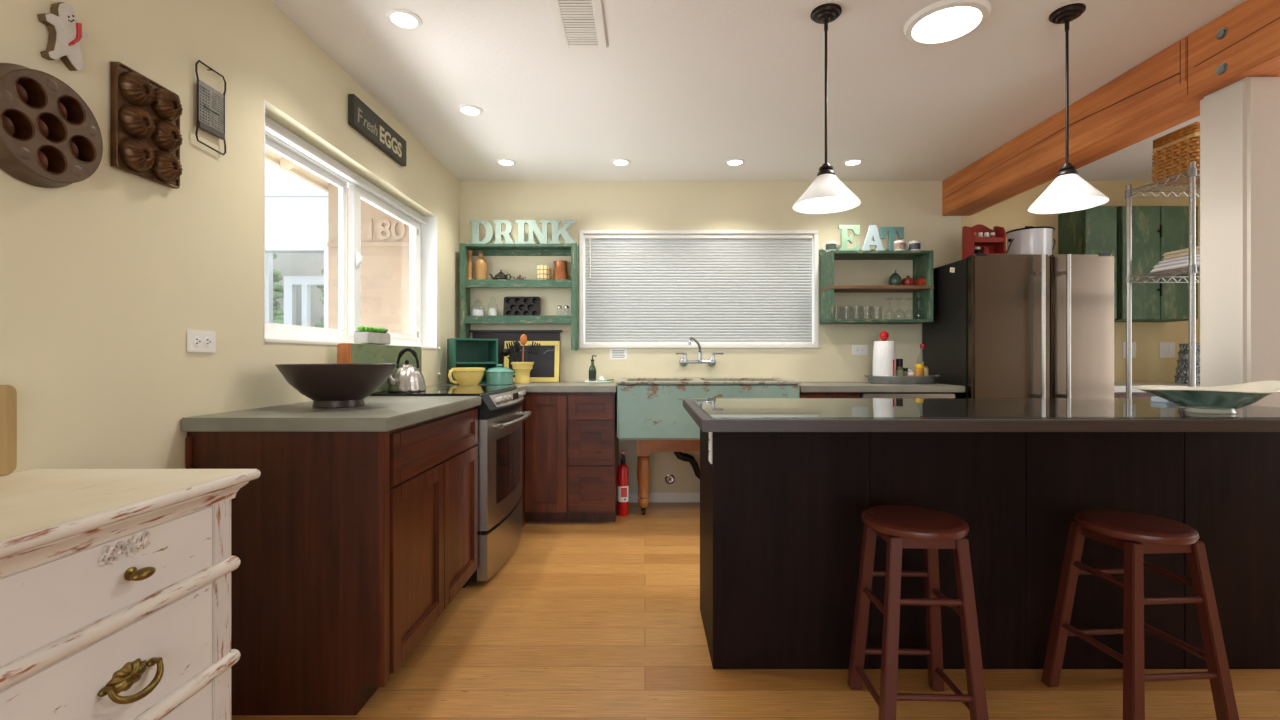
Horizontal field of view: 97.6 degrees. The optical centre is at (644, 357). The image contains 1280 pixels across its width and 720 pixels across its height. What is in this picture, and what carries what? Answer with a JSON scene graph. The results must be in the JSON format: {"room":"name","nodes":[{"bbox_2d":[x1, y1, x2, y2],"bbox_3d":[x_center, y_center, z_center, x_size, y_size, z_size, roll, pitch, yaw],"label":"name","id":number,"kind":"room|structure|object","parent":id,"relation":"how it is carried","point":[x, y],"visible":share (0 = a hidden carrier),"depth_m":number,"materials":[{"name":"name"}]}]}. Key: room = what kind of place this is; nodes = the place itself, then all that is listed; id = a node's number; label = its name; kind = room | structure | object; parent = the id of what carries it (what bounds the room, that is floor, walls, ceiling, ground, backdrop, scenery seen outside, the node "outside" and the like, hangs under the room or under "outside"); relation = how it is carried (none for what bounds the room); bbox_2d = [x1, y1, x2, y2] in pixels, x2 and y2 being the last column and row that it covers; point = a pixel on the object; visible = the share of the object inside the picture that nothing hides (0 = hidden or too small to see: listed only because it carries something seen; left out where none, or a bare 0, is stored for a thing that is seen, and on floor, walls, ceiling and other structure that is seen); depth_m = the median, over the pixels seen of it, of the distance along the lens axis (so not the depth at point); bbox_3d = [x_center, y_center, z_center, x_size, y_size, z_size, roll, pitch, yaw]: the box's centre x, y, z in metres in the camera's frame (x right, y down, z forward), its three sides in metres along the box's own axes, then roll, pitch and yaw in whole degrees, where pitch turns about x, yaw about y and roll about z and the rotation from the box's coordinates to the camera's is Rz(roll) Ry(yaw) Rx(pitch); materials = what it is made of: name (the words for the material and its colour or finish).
{"room":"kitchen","nodes":[
{"label":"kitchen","id":0,"kind":"room"},
{"bbox_2d":[0,0,459,472],"bbox_3d":[-1.491,-0.125,0.378,0.170,2.440,8.155,0,0,0],"label":"wall","id":1,"kind":"structure","parent":0,"point":[105,276],"depth_m":1.63,"materials":[{"name":"paint"}]},
{"bbox_2d":[0,63,102,187],"bbox_3d":[-1.379,-0.527,1.283,0.046,0.264,0.264,0,0,0],"label":"pan","id":2,"kind":"object","parent":1,"relation":"attached to","point":[50,137],"visible":1,"depth_m":1.27,"materials":[{"name":"metal"}]},
{"bbox_2d":[37,2,87,70],"bbox_3d":[-1.393,-0.776,1.343,0.024,0.152,0.098,0,0,0],"label":"ornament","id":3,"kind":"object","parent":1,"relation":"attached to","point":[65,35],"visible":1,"depth_m":1.33,"materials":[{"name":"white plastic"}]},
{"bbox_2d":[110,62,182,188],"bbox_3d":[-1.379,-0.642,1.570,0.053,0.282,0.204,0,0,0],"label":"pan","id":4,"kind":"object","parent":1,"relation":"attached to","point":[146,139],"visible":1,"depth_m":1.52,"materials":[{"name":"brown metal"}]},
{"bbox_2d":[187,330,215,352],"bbox_3d":[-1.401,-0.052,1.773,0.009,0.070,0.112,0,0,0],"label":"power outlet","id":5,"kind":"object","parent":1,"relation":"attached to","point":[198,341],"visible":1,"depth_m":1.77,"materials":[{"name":"white paint"}]},
{"bbox_2d":[193,336,211,346],"bbox_3d":[-1.400,-0.052,1.773,0.002,0.034,0.076,0,0,0],"label":"socket","id":6,"kind":"object","parent":5,"relation":"attached to","point":[198,341],"depth_m":1.77,"materials":[{"name":"white plastic"}]},
{"bbox_2d":[195,60,225,155],"bbox_3d":[-1.397,-0.800,1.800,0.018,0.263,0.126,0,0,0],"label":"grater","id":7,"kind":"object","parent":1,"relation":"attached to","point":[210,102],"visible":1,"depth_m":1.79,"materials":[{"name":"metal"}]},
{"bbox_2d":[264,99,436,348],"bbox_3d":[-1.487,-0.507,2.926,0.169,0.897,1.721,0,0,0],"label":"window","id":8,"kind":"structure","parent":1,"relation":"in","point":[423,230],"depth_m":2.91,"materials":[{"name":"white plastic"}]},
{"bbox_2d":[354,326,389,344],"bbox_3d":[-1.411,-0.116,2.907,0.083,0.088,0.258,0,0,0],"label":"succulent planter","id":9,"kind":"object","parent":8,"relation":"on","point":[364,335],"visible":1,"depth_m":2.83,"materials":[{"name":"ceramic"}]},
{"bbox_2d":[348,94,405,165],"bbox_3d":[-1.389,-1.177,2.938,0.030,0.147,0.587,0,0,0],"label":"wall sign","id":10,"kind":"object","parent":1,"relation":"attached to","point":[361,117],"visible":1,"depth_m":2.86,"materials":[{"name":"paint"}]},
{"bbox_2d":[273,253,323,326],"bbox_3d":[-3.400,-0.505,5.825,3.200,3.200,0.050,0,0,0],"label":"wall","id":11,"kind":"structure","parent":0,"point":[288,264],"depth_m":5.80,"materials":[{"name":"beige"}]},
{"bbox_2d":[231,502,1279,719],"bbox_3d":[1.597,1.145,0.378,6.406,0.100,8.155,0,0,0],"label":"floor","id":12,"kind":"structure","parent":0,"point":[582,620],"depth_m":1.95,"materials":[{"name":"brown wood"}]},
{"bbox_2d":[0,469,260,719],"bbox_3d":[-1.146,0.675,0.756,0.517,0.840,1.092,0,0,0],"label":"dresser","id":13,"kind":"object","parent":12,"relation":"on","point":[115,584],"visible":1,"depth_m":1.00,"materials":[{"name":"white paint"}]},
{"bbox_2d":[0,385,16,475],"bbox_3d":[-1.392,0.156,1.118,0.016,0.196,0.236,0,0,0],"label":"cutting board","id":14,"kind":"object","parent":13,"relation":"on","point":[8,393],"visible":1,"depth_m":1.22,"materials":[{"name":"wood"}]},
{"bbox_2d":[186,407,477,714],"bbox_3d":[-1.096,0.659,2.182,0.613,0.872,0.947,0,0,0],"label":"base cabinet","id":15,"kind":"object","parent":12,"relation":"on","point":[350,547],"visible":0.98,"depth_m":1.72,"materials":[{"name":"brown wood"}]},
{"bbox_2d":[181,396,480,431],"bbox_3d":[-1.090,0.202,2.172,0.630,0.042,0.965,0,0,0],"label":"countertop","id":16,"kind":"structure","parent":15,"relation":"on","point":[379,413],"depth_m":1.79,"materials":[{"name":"stone"}]},
{"bbox_2d":[275,364,396,407],"bbox_3d":[-1.147,0.102,2.100,0.400,0.158,0.400,0,0,0],"label":"serving bowl","id":17,"kind":"object","parent":16,"relation":"on","point":[327,385],"visible":1,"depth_m":1.98,"materials":[{"name":"brown wood"}]},
{"bbox_2d":[369,386,530,587],"bbox_3d":[-1.030,0.632,3.045,0.744,0.926,0.774,0,0,0],"label":"stove","id":18,"kind":"object","parent":12,"relation":"on","point":[501,416],"visible":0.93,"depth_m":2.81,"materials":[{"name":"silver metal"}]},
{"bbox_2d":[337,343,421,392],"bbox_3d":[-1.330,0.051,2.868,0.056,0.233,0.804,0,0,0],"label":"board","id":19,"kind":"object","parent":18,"relation":"on","point":[347,353],"visible":0.44,"depth_m":2.72,"materials":[{"name":"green wood"}]},
{"bbox_2d":[387,347,425,391],"bbox_3d":[-1.205,0.056,2.830,0.180,0.224,0.200,0,0,-12],"label":"tea kettle","id":20,"kind":"object","parent":18,"relation":"on","point":[406,378],"visible":0.98,"depth_m":2.79,"materials":[{"name":"metal"}]},
{"bbox_2d":[369,386,516,395],"bbox_3d":[-1.093,0.175,3.045,0.617,0.012,0.774,0,0,0],"label":"cooktop","id":21,"kind":"object","parent":18,"relation":"in","point":[430,390],"depth_m":2.82,"materials":[{"name":"silver glass"}]},
{"bbox_2d":[520,392,569,527],"bbox_3d":[-0.954,0.659,3.837,0.898,0.872,0.804,0,0,0],"label":"base cabinet","id":22,"kind":"object","parent":12,"relation":"on","point":[544,495],"visible":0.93,"depth_m":3.65,"materials":[{"name":"brown wood"}]},
{"bbox_2d":[432,382,617,391],"bbox_3d":[-0.796,0.202,3.843,1.218,0.042,0.822,0,0,0],"label":"countertop","id":23,"kind":"structure","parent":22,"relation":"on","point":[533,386],"depth_m":3.62,"materials":[{"name":"stone"}]},
{"bbox_2d":[448,368,485,385],"bbox_3d":[-1.152,0.122,3.653,0.214,0.117,0.218,0,0,0],"label":"mixing bowl","id":24,"kind":"object","parent":23,"relation":"on","point":[463,376],"visible":0.99,"depth_m":3.58,"materials":[{"name":"yellow ceramic"}]},
{"bbox_2d":[447,338,497,384],"bbox_3d":[-1.205,0.023,3.914,0.300,0.315,0.200,0,0,-32],"label":"box shelf","id":25,"kind":"object","parent":23,"relation":"on","point":[461,352],"visible":0.8,"depth_m":3.97,"materials":[{"name":"teal paint"}]},
{"bbox_2d":[484,364,514,385],"bbox_3d":[-0.977,0.111,3.760,0.190,0.140,0.190,0,0,-45],"label":"casserole dish","id":26,"kind":"object","parent":23,"relation":"on","point":[499,375],"visible":0.94,"depth_m":3.69,"materials":[{"name":"teal ceramic"}]},
{"bbox_2d":[511,362,533,383],"bbox_3d":[-0.868,0.104,3.970,0.163,0.153,0.161,0,0,0],"label":"utensil crock","id":27,"kind":"object","parent":23,"relation":"on","point":[522,370],"visible":0.97,"depth_m":3.92,"materials":[{"name":"yellow ceramic"}]},
{"bbox_2d":[504,341,559,381],"bbox_3d":[-0.841,0.026,4.161,0.410,0.305,0.053,0,0,0],"label":"chalkboard","id":28,"kind":"object","parent":23,"relation":"on","point":[546,363],"visible":0.76,"depth_m":4.16,"materials":[{"name":"yellow paint"}]},
{"bbox_2d":[568,391,618,521],"bbox_3d":[-0.350,0.659,3.942,0.305,0.872,0.594,0,0,0],"label":"base cabinet","id":29,"kind":"object","parent":12,"relation":"on","point":[593,442],"visible":1,"depth_m":3.65,"materials":[{"name":"brown wood"}]},
{"bbox_2d":[617,450,628,515],"bbox_3d":[-0.153,0.870,3.897,0.079,0.450,0.095,0,0,0],"label":"fire extinguisher","id":30,"kind":"object","parent":12,"relation":"on","point":[622,473],"visible":1,"depth_m":3.87,"materials":[{"name":"red metal"}]},
{"bbox_2d":[637,440,699,514],"bbox_3d":[0.415,0.813,4.025,0.946,0.563,0.350,0,0,0],"label":"stand","id":31,"kind":"object","parent":12,"relation":"on","point":[644,447],"visible":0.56,"depth_m":3.85,"materials":[{"name":"brown wood"}]},
{"bbox_2d":[616,378,800,439],"bbox_3d":[0.410,0.340,3.921,1.200,0.381,0.647,0,0,0],"label":"farmhouse sink","id":32,"kind":"object","parent":31,"relation":"on","point":[647,408],"visible":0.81,"depth_m":3.61,"materials":[{"name":"paint"}]},
{"bbox_2d":[674,452,699,479],"bbox_3d":[0.388,0.722,4.114,0.434,0.383,0.117,0,0,-30],"label":"drain pipe","id":33,"kind":"object","parent":32,"relation":"attached to","point":[682,456],"visible":0.39,"depth_m":4.04,"materials":[{"name":"black plastic"}]},
{"bbox_2d":[800,392,859,397],"bbox_3d":[1.208,0.659,3.942,0.393,0.872,0.594,0,0,0],"label":"base cabinet","id":34,"kind":"object","parent":12,"relation":"on","point":[802,394],"visible":0.05,"depth_m":3.67,"materials":[{"name":"brown wood"}]},
{"bbox_2d":[797,382,964,391],"bbox_3d":[1.542,0.202,3.939,1.067,0.042,0.629,0,0,0],"label":"countertop","id":35,"kind":"structure","parent":34,"relation":"on","point":[804,386],"depth_m":3.62,"materials":[{"name":"stone"}]},
{"bbox_2d":[864,375,938,383],"bbox_3d":[1.823,0.150,3.980,0.520,0.060,0.291,0,0,0],"label":"metal tray","id":36,"kind":"object","parent":35,"relation":"on","point":[929,379],"visible":0.87,"depth_m":3.86,"materials":[{"name":"metal"}]},
{"bbox_2d":[873,331,895,375],"bbox_3d":[1.701,-0.008,3.985,0.152,0.366,0.152,0,0,0],"label":"paper towel holder","id":37,"kind":"object","parent":36,"relation":"on","point":[884,350],"visible":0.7,"depth_m":3.93,"materials":[{"name":"paper"}]},
{"bbox_2d":[860,392,954,397],"bbox_3d":[1.715,0.650,3.910,0.610,0.850,0.629,0,0,0],"label":"dishwasher","id":38,"kind":"object","parent":12,"relation":"on","point":[862,394],"visible":0.12,"depth_m":3.64,"materials":[{"name":"silver plastic"}]},
{"bbox_2d":[847,505,988,719],"bbox_3d":[0.826,0.791,1.725,0.305,0.607,0.305,0,0,2],"label":"bar stool","id":39,"kind":"object","parent":12,"relation":"on","point":[900,526],"visible":1,"depth_m":1.63,"materials":[{"name":"paint"}]},
{"bbox_2d":[700,429,1279,668],"bbox_3d":[1.262,0.655,2.213,2.046,0.879,0.486,0,0,0],"label":"kitchen island","id":40,"kind":"object","parent":12,"relation":"on","point":[782,526],"visible":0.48,"depth_m":1.97,"materials":[{"name":"brown wood"}]},
{"bbox_2d":[683,399,1279,431],"bbox_3d":[1.228,0.198,2.046,2.124,0.034,0.843,0,0,0],"label":"island countertop","id":41,"kind":"structure","parent":40,"relation":"on","point":[704,421],"depth_m":1.62,"materials":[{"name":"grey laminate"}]},
{"bbox_2d":[691,398,1279,418],"bbox_3d":[1.224,0.178,2.046,2.052,0.006,0.788,0,0,0],"label":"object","id":42,"kind":"structure","parent":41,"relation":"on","point":[716,408],"depth_m":1.94,"materials":[{"name":"stone"}]},
{"bbox_2d":[1133,381,1279,413],"bbox_3d":[1.816,0.123,1.806,0.332,0.104,0.333,0,0,0],"label":"glass bowl","id":43,"kind":"object","parent":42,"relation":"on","point":[1216,399],"visible":1,"depth_m":1.75,"materials":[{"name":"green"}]},
{"bbox_2d":[922,253,1113,397],"bbox_3d":[2.547,0.202,3.869,0.912,1.746,0.732,0,0,0],"label":"refrigerator","id":44,"kind":"object","parent":12,"relation":"on","point":[1003,325],"visible":0.59,"depth_m":3.57,"materials":[{"name":"silver"}]},
{"bbox_2d":[962,224,1005,259],"bbox_3d":[2.303,-0.792,3.805,0.225,0.257,0.120,0,0,0],"label":"spice rack","id":45,"kind":"object","parent":44,"relation":"on","point":[996,245],"visible":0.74,"depth_m":3.80,"materials":[{"name":"red paint"}]},
{"bbox_2d":[974,237,1003,244],"bbox_3d":[2.303,-0.791,3.802,0.201,0.032,0.106,0,0,0],"label":"shelf","id":46,"kind":"object","parent":45,"relation":"attached to","point":[977,240],"depth_m":3.75,"materials":[{"name":"red paint"}]},
{"bbox_2d":[1006,226,1055,255],"bbox_3d":[2.655,-0.787,3.870,0.290,0.248,0.290,0,0,45],"label":"enamel pot","id":47,"kind":"object","parent":44,"relation":"on","point":[1029,239],"visible":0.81,"depth_m":3.76,"materials":[{"name":"white"}]},
{"bbox_2d":[1114,392,1154,397],"bbox_3d":[3.813,0.659,3.948,1.567,0.872,0.607,0,0,0],"label":"base cabinet","id":48,"kind":"object","parent":12,"relation":"on","point":[1116,394],"visible":0.02,"depth_m":3.66,"materials":[{"name":"brown wood"}]},
{"bbox_2d":[1114,382,1199,391],"bbox_3d":[3.809,0.202,3.939,1.579,0.042,0.629,0,0,0],"label":"countertop","id":49,"kind":"structure","parent":48,"relation":"on","point":[1118,386],"depth_m":3.82,"materials":[{"name":"grey"}]},
{"bbox_2d":[1174,375,1199,383],"bbox_3d":[3.858,0.152,3.950,0.182,0.056,0.182,0,0,0],"label":"tin","id":50,"kind":"object","parent":49,"relation":"on","point":[1178,379],"visible":0.45,"depth_m":3.92,"materials":[{"name":"metal"}]},
{"bbox_2d":[1175,367,1199,375],"bbox_3d":[3.858,0.096,3.950,0.170,0.056,0.170,0,0,0],"label":"tin","id":51,"kind":"object","parent":50,"relation":"on","point":[1179,371],"visible":0.51,"depth_m":3.92,"materials":[{"name":"metal"}]},
{"bbox_2d":[1041,510,1238,719],"bbox_3d":[1.518,0.800,1.740,0.336,0.589,0.336,0,0,-4],"label":"bar stool","id":52,"kind":"object","parent":12,"relation":"on","point":[1137,534],"visible":1,"depth_m":1.63,"materials":[{"name":"paint"}]},
{"bbox_2d":[1125,161,1199,397],"bbox_3d":[3.137,0.066,2.930,0.936,2.058,0.396,0,0,0],"label":"wire rack","id":53,"kind":"object","parent":12,"relation":"on","point":[1192,270],"visible":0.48,"depth_m":2.96,"materials":[{"name":"silver metal"}]},
{"bbox_2d":[1131,169,1199,196],"bbox_3d":[3.137,-0.911,2.930,0.906,0.037,0.366,0,0,0],"label":"wire shelf","id":54,"kind":"object","parent":53,"relation":"attached to","point":[1191,173],"depth_m":2.99,"materials":[{"name":"silver metal"}]},
{"bbox_2d":[1131,266,1199,282],"bbox_3d":[3.137,-0.436,2.930,0.906,0.037,0.366,0,0,0],"label":"wire shelf","id":55,"kind":"object","parent":53,"relation":"attached to","point":[1193,271],"depth_m":2.99,"materials":[{"name":"silver metal"}]},
{"bbox_2d":[1150,262,1199,272],"bbox_3d":[2.868,-0.468,2.918,0.265,0.024,0.243,0,0,0],"label":"folded towel","id":56,"kind":"object","parent":53,"relation":"on","point":[1197,263],"visible":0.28,"depth_m":2.91,"materials":[{"name":"white fabric"}]},
{"bbox_2d":[1153,258,1199,268],"bbox_3d":[2.875,-0.491,2.918,0.250,0.022,0.243,0,0,0],"label":"folded towel","id":57,"kind":"object","parent":56,"relation":"on","point":[1197,259],"visible":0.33,"depth_m":2.92,"materials":[{"name":"white fabric"}]},
{"bbox_2d":[1152,122,1199,185],"bbox_3d":[2.950,-1.060,2.915,0.428,0.256,0.258,0,0,0],"label":"wicker basket","id":58,"kind":"object","parent":53,"relation":"on","point":[1173,151],"visible":0.34,"depth_m":2.90,"materials":[{"name":"wicker"}]},
{"bbox_2d":[271,0,1245,180],"bbox_3d":[1.597,-1.395,0.378,6.406,0.100,8.155,0,0,0],"label":"ceiling","id":59,"kind":"structure","parent":0,"point":[679,90],"depth_m":2.69,"materials":[{"name":"white paint"}]},
{"bbox_2d":[385,8,421,29],"bbox_3d":[-0.956,-1.341,2.222,0.136,0.007,0.136,0,0,0],"label":"recessed light","id":60,"kind":"object","parent":59,"relation":"in","point":[401,18],"visible":1,"depth_m":2.22,"materials":[{"name":"white paint"}]},
{"bbox_2d":[457,104,482,115],"bbox_3d":[-0.949,-1.341,3.037,0.136,0.007,0.136,0,0,0],"label":"recessed light","id":61,"kind":"object","parent":59,"relation":"in","point":[472,110],"visible":1,"depth_m":3.03,"materials":[{"name":"white paint"}]},
{"bbox_2d":[549,0,606,47],"bbox_3d":[-0.262,-1.341,2.225,0.196,0.008,0.390,0,0,0],"label":"ceiling vent","id":62,"kind":"object","parent":59,"relation":"in","point":[579,23],"visible":1,"depth_m":2.24,"materials":[{"name":"white paint"}]},
{"bbox_2d":[792,3,860,213],"bbox_3d":[0.705,-0.969,2.180,0.254,0.752,0.254,0,0,0],"label":"pendant lamp","id":63,"kind":"object","parent":59,"relation":"hanging from","point":[827,193],"visible":1,"depth_m":2.17,"materials":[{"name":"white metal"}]},
{"bbox_2d":[817,163,834,176],"bbox_3d":[0.705,-0.732,2.180,0.068,0.050,0.068,0,0,0],"label":"socket","id":64,"kind":"object","parent":63,"relation":"attached to","point":[825,170],"depth_m":2.15,"materials":[{"name":"brown metal"}]},
{"bbox_2d":[903,0,990,44],"bbox_3d":[1.201,-1.330,2.235,0.308,0.030,0.308,0,0,0],"label":"skylight","id":65,"kind":"object","parent":59,"relation":"attached to","point":[944,21],"visible":1,"depth_m":2.20,"materials":[{"name":"glass"}]},
{"bbox_2d":[1028,3,1108,213],"bbox_3d":[1.643,-0.969,2.180,0.254,0.752,0.254,0,0,0],"label":"pendant lamp","id":66,"kind":"object","parent":59,"relation":"hanging from","point":[1069,192],"visible":1,"depth_m":2.17,"materials":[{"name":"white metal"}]},
{"bbox_2d":[1056,163,1077,176],"bbox_3d":[1.643,-0.732,2.180,0.068,0.050,0.068,0,0,0],"label":"socket","id":67,"kind":"object","parent":66,"relation":"attached to","point":[1067,170],"depth_m":2.16,"materials":[{"name":"brown metal"}]},
{"bbox_2d":[942,0,1279,215],"bbox_3d":[2.361,-1.212,0.377,0.219,0.265,7.754,0,0,0],"label":"beam","id":68,"kind":"structure","parent":59,"relation":"attached to","point":[1165,91],"depth_m":2.61,"materials":[{"name":"brown wood"}]},
{"bbox_2d":[460,181,1199,492],"bbox_3d":[1.697,-0.125,4.340,6.206,2.440,0.170,0,0,0],"label":"wall","id":69,"kind":"structure","parent":0,"point":[915,206],"depth_m":4.25,"materials":[{"name":"paint"}]},
{"bbox_2d":[469,330,561,381],"bbox_3d":[-0.978,-0.015,4.229,0.703,0.389,0.049,0,0,0],"label":"backboard","id":70,"kind":"object","parent":69,"relation":"attached to","point":[502,336],"visible":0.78,"depth_m":4.24,"materials":[{"name":"wood"}]},
{"bbox_2d":[460,243,578,349],"bbox_3d":[-0.932,-0.451,4.183,0.861,0.788,0.143,0,0,0],"label":"wall shelf","id":71,"kind":"object","parent":69,"relation":"attached to","point":[572,249],"visible":0.91,"depth_m":4.11,"materials":[{"name":"green paint"}]},
{"bbox_2d":[469,220,492,243],"bbox_3d":[-1.216,-0.932,4.165,0.173,0.185,0.022,0,0,0],"label":"letter","id":72,"kind":"object","parent":71,"relation":"on","point":[475,223],"visible":0.91,"depth_m":4.15,"materials":[{"name":"wood"}]},
{"bbox_2d":[475,251,486,278],"bbox_3d":[-1.227,-0.683,4.190,0.088,0.227,0.088,0,0,0],"label":"bottle","id":73,"kind":"object","parent":71,"relation":"on","point":[480,264],"visible":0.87,"depth_m":4.16,"materials":[{"name":"brown"}]},
{"bbox_2d":[493,220,513,243],"bbox_3d":[-1.049,-0.932,4.165,0.153,0.185,0.022,0,0,0],"label":"letter","id":74,"kind":"object","parent":71,"relation":"on","point":[499,233],"visible":0.93,"depth_m":4.15,"materials":[{"name":"wood"}]},
{"bbox_2d":[516,220,526,243],"bbox_3d":[-0.920,-0.932,4.165,0.080,0.185,0.022,0,0,0],"label":"letter","id":75,"kind":"object","parent":71,"relation":"on","point":[521,223],"visible":0.94,"depth_m":4.15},
{"bbox_2d":[503,297,540,315],"bbox_3d":[-0.924,-0.384,4.215,0.276,0.156,0.046,0,0,0],"label":"pan","id":76,"kind":"object","parent":71,"relation":"on","point":[513,306],"visible":0.93,"depth_m":4.21,"materials":[{"name":"metal"}]},
{"bbox_2d":[527,220,549,243],"bbox_3d":[-0.794,-0.932,4.165,0.170,0.185,0.022,0,0,0],"label":"letter","id":77,"kind":"object","parent":71,"relation":"on","point":[542,236],"visible":0.95,"depth_m":4.15,"materials":[{"name":"wood"}]},
{"bbox_2d":[537,265,552,278],"bbox_3d":[-0.754,-0.627,4.175,0.111,0.115,0.094,0,0,35],"label":"mug","id":78,"kind":"object","parent":71,"relation":"on","point":[542,270],"visible":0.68,"depth_m":4.14,"materials":[{"name":"ceramic"}]},
{"bbox_2d":[553,260,570,278],"bbox_3d":[-0.618,-0.644,4.186,0.134,0.150,0.112,0,0,-35],"label":"pitcher","id":79,"kind":"object","parent":71,"relation":"on","point":[560,272],"visible":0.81,"depth_m":4.14,"materials":[{"name":"orange metal"}]},
{"bbox_2d":[550,220,575,243],"bbox_3d":[-0.612,-0.932,4.165,0.193,0.185,0.022,0,0,0],"label":"letter","id":80,"kind":"object","parent":71,"relation":"on","point":[556,232],"visible":0.94,"depth_m":4.15,"materials":[{"name":"wood"}]},
{"bbox_2d":[610,349,626,359],"bbox_3d":[-0.201,-0.029,4.253,0.129,0.081,0.003,0,0,0],"label":"paper notice","id":81,"kind":"object","parent":69,"relation":"attached to","point":[615,354],"visible":1,"depth_m":4.25,"materials":[{"name":"white"}]},
{"bbox_2d":[629,493,699,501],"bbox_3d":[0.337,1.059,4.248,3.486,0.072,0.014,0,0,0],"label":"baseboard","id":82,"kind":"structure","parent":69,"relation":"attached to","point":[633,497],"depth_m":4.24,"materials":[{"name":"white paint"}]},
{"bbox_2d":[579,230,817,347],"bbox_3d":[0.408,-0.522,4.300,1.812,0.893,0.122,0,0,0],"label":"window","id":83,"kind":"structure","parent":69,"relation":"in","point":[582,233],"depth_m":4.24,"materials":[{"name":"white paint"}]},
{"bbox_2d":[585,235,812,343],"bbox_3d":[0.409,-0.524,4.269,1.738,0.830,0.044,0,0,0],"label":"window blind","id":84,"kind":"object","parent":83,"relation":"attached to","point":[640,289],"visible":0.98,"depth_m":4.27,"materials":[{"name":"grey"}]},
{"bbox_2d":[676,337,722,366],"bbox_3d":[0.399,-0.042,4.164,0.334,0.219,0.284,0,0,-26],"label":"faucet","id":85,"kind":"object","parent":69,"relation":"attached to","point":[683,362],"visible":1,"depth_m":4.16,"materials":[{"name":"silver metal"}]},
{"bbox_2d":[852,345,867,354],"bbox_3d":[1.634,-0.061,4.250,0.122,0.078,0.009,0,0,0],"label":"power outlet","id":86,"kind":"object","parent":69,"relation":"attached to","point":[856,349],"visible":1,"depth_m":4.25,"materials":[{"name":"white paint"}]},
{"bbox_2d":[819,249,933,323],"bbox_3d":[1.690,-0.539,4.119,0.737,0.566,0.271,0,0,0],"label":"wall shelf","id":87,"kind":"object","parent":69,"relation":"attached to","point":[922,259],"visible":0.97,"depth_m":4.03,"materials":[{"name":"green paint"}]},
{"bbox_2d":[838,225,859,249],"bbox_3d":[1.481,-0.865,4.070,0.152,0.199,0.022,0,0,0],"label":"letter","id":88,"kind":"object","parent":87,"relation":"on","point":[855,229],"visible":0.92,"depth_m":4.06,"materials":[{"name":"wood"}]},
{"bbox_2d":[861,225,884,249],"bbox_3d":[1.655,-0.865,4.070,0.174,0.199,0.022,0,0,0],"label":"letter","id":89,"kind":"object","parent":87,"relation":"on","point":[872,231],"visible":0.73,"depth_m":4.06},
{"bbox_2d":[880,227,903,249],"bbox_3d":[1.822,-0.865,4.130,0.166,0.199,0.022,0,0,0],"label":"letter","id":90,"kind":"object","parent":87,"relation":"on","point":[891,231],"visible":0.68,"depth_m":4.12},
{"bbox_2d":[888,270,901,284],"bbox_3d":[1.826,-0.581,4.090,0.092,0.126,0.092,0,0,0],"label":"vase","id":91,"kind":"object","parent":87,"relation":"on","point":[894,279],"visible":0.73,"depth_m":4.06,"materials":[{"name":"green ceramic"}]},
{"bbox_2d":[1058,206,1116,319],"bbox_3d":[3.254,-0.681,4.124,0.232,0.820,0.260,0,0,0],"label":"upper cabinet","id":92,"kind":"object","parent":69,"relation":"attached to","point":[1093,230],"visible":0.44,"depth_m":3.99,"materials":[{"name":"green paint"}]},
{"bbox_2d":[1114,206,1197,321],"bbox_3d":[3.675,-0.681,4.119,0.550,0.820,0.270,0,0,0],"label":"upper cabinet","id":93,"kind":"object","parent":69,"relation":"attached to","point":[1157,231],"visible":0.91,"depth_m":3.99,"materials":[{"name":"green paint"}]},
{"bbox_2d":[1160,342,1174,357],"bbox_3d":[3.966,-0.061,4.250,0.118,0.118,0.009,0,0,0],"label":"light switch","id":94,"kind":"object","parent":69,"relation":"attached to","point":[1167,349],"visible":1,"depth_m":4.25,"materials":[{"name":"white paint"}]},
{"bbox_2d":[1200,77,1279,406],"bbox_3d":[2.375,0.008,2.232,0.160,2.174,0.195,0,0,0],"label":"pillar","id":95,"kind":"structure","parent":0,"point":[1240,121],"depth_m":2.16,"materials":[{"name":"beige paint"}]},
{"label":"outside","id":96,"kind":"structure","parent":0,"visible":0},
{"bbox_2d":[265,147,329,191],"bbox_3d":[-1.954,-1.375,1.925,0.753,0.380,5.850,0,0,0],"label":"roof eave","id":97,"kind":"object","parent":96,"point":[271,156],"visible":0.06,"depth_m":3.67},
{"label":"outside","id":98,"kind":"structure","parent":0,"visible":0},
{"bbox_3d":[-5.288,1.165,2.500,7.424,0.100,13.000,0,0,0],"label":"ground","id":99,"kind":"structure","parent":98,"visible":0},
{"bbox_2d":[273,253,283,323],"bbox_3d":[-3.694,-0.006,5.557,0.345,2.202,0.368,0,0,0],"label":"shrub","id":100,"kind":"object","parent":99,"relation":"on","point":[278,289],"visible":0.2,"depth_m":5.52,"materials":[{"name":"green plant"}]},
{"bbox_2d":[265,160,327,252],"bbox_3d":[-4.300,-0.605,4.954,5.400,3.400,0.132,0,0,0],"label":"wall","id":101,"kind":"structure","parent":99,"relation":"on","point":[289,198],"depth_m":4.90,"materials":[{"name":"white"}]},
{"bbox_2d":[265,223,327,327],"bbox_3d":[-3.325,-0.555,5.105,1.450,1.300,0.510,0,0,0],"label":"window","id":102,"kind":"structure","parent":101,"relation":"in","point":[278,236],"depth_m":4.86,"materials":[{"name":"white plastic"}]},
{"bbox_2d":[315,269,323,327],"bbox_3d":[-3.084,0.104,5.526,0.423,1.981,0.325,0,0,0],"label":"shrub","id":103,"kind":"object","parent":99,"relation":"on","point":[321,325],"visible":0.02,"depth_m":5.48,"materials":[{"name":"green plant"}]},
{"bbox_2d":[327,183,409,334],"bbox_3d":[-1.917,-0.065,4.003,0.665,2.360,0.075,0,0,0],"label":"wall","id":104,"kind":"structure","parent":99,"relation":"on","point":[385,240],"depth_m":3.98,"materials":[{"name":"paint"}]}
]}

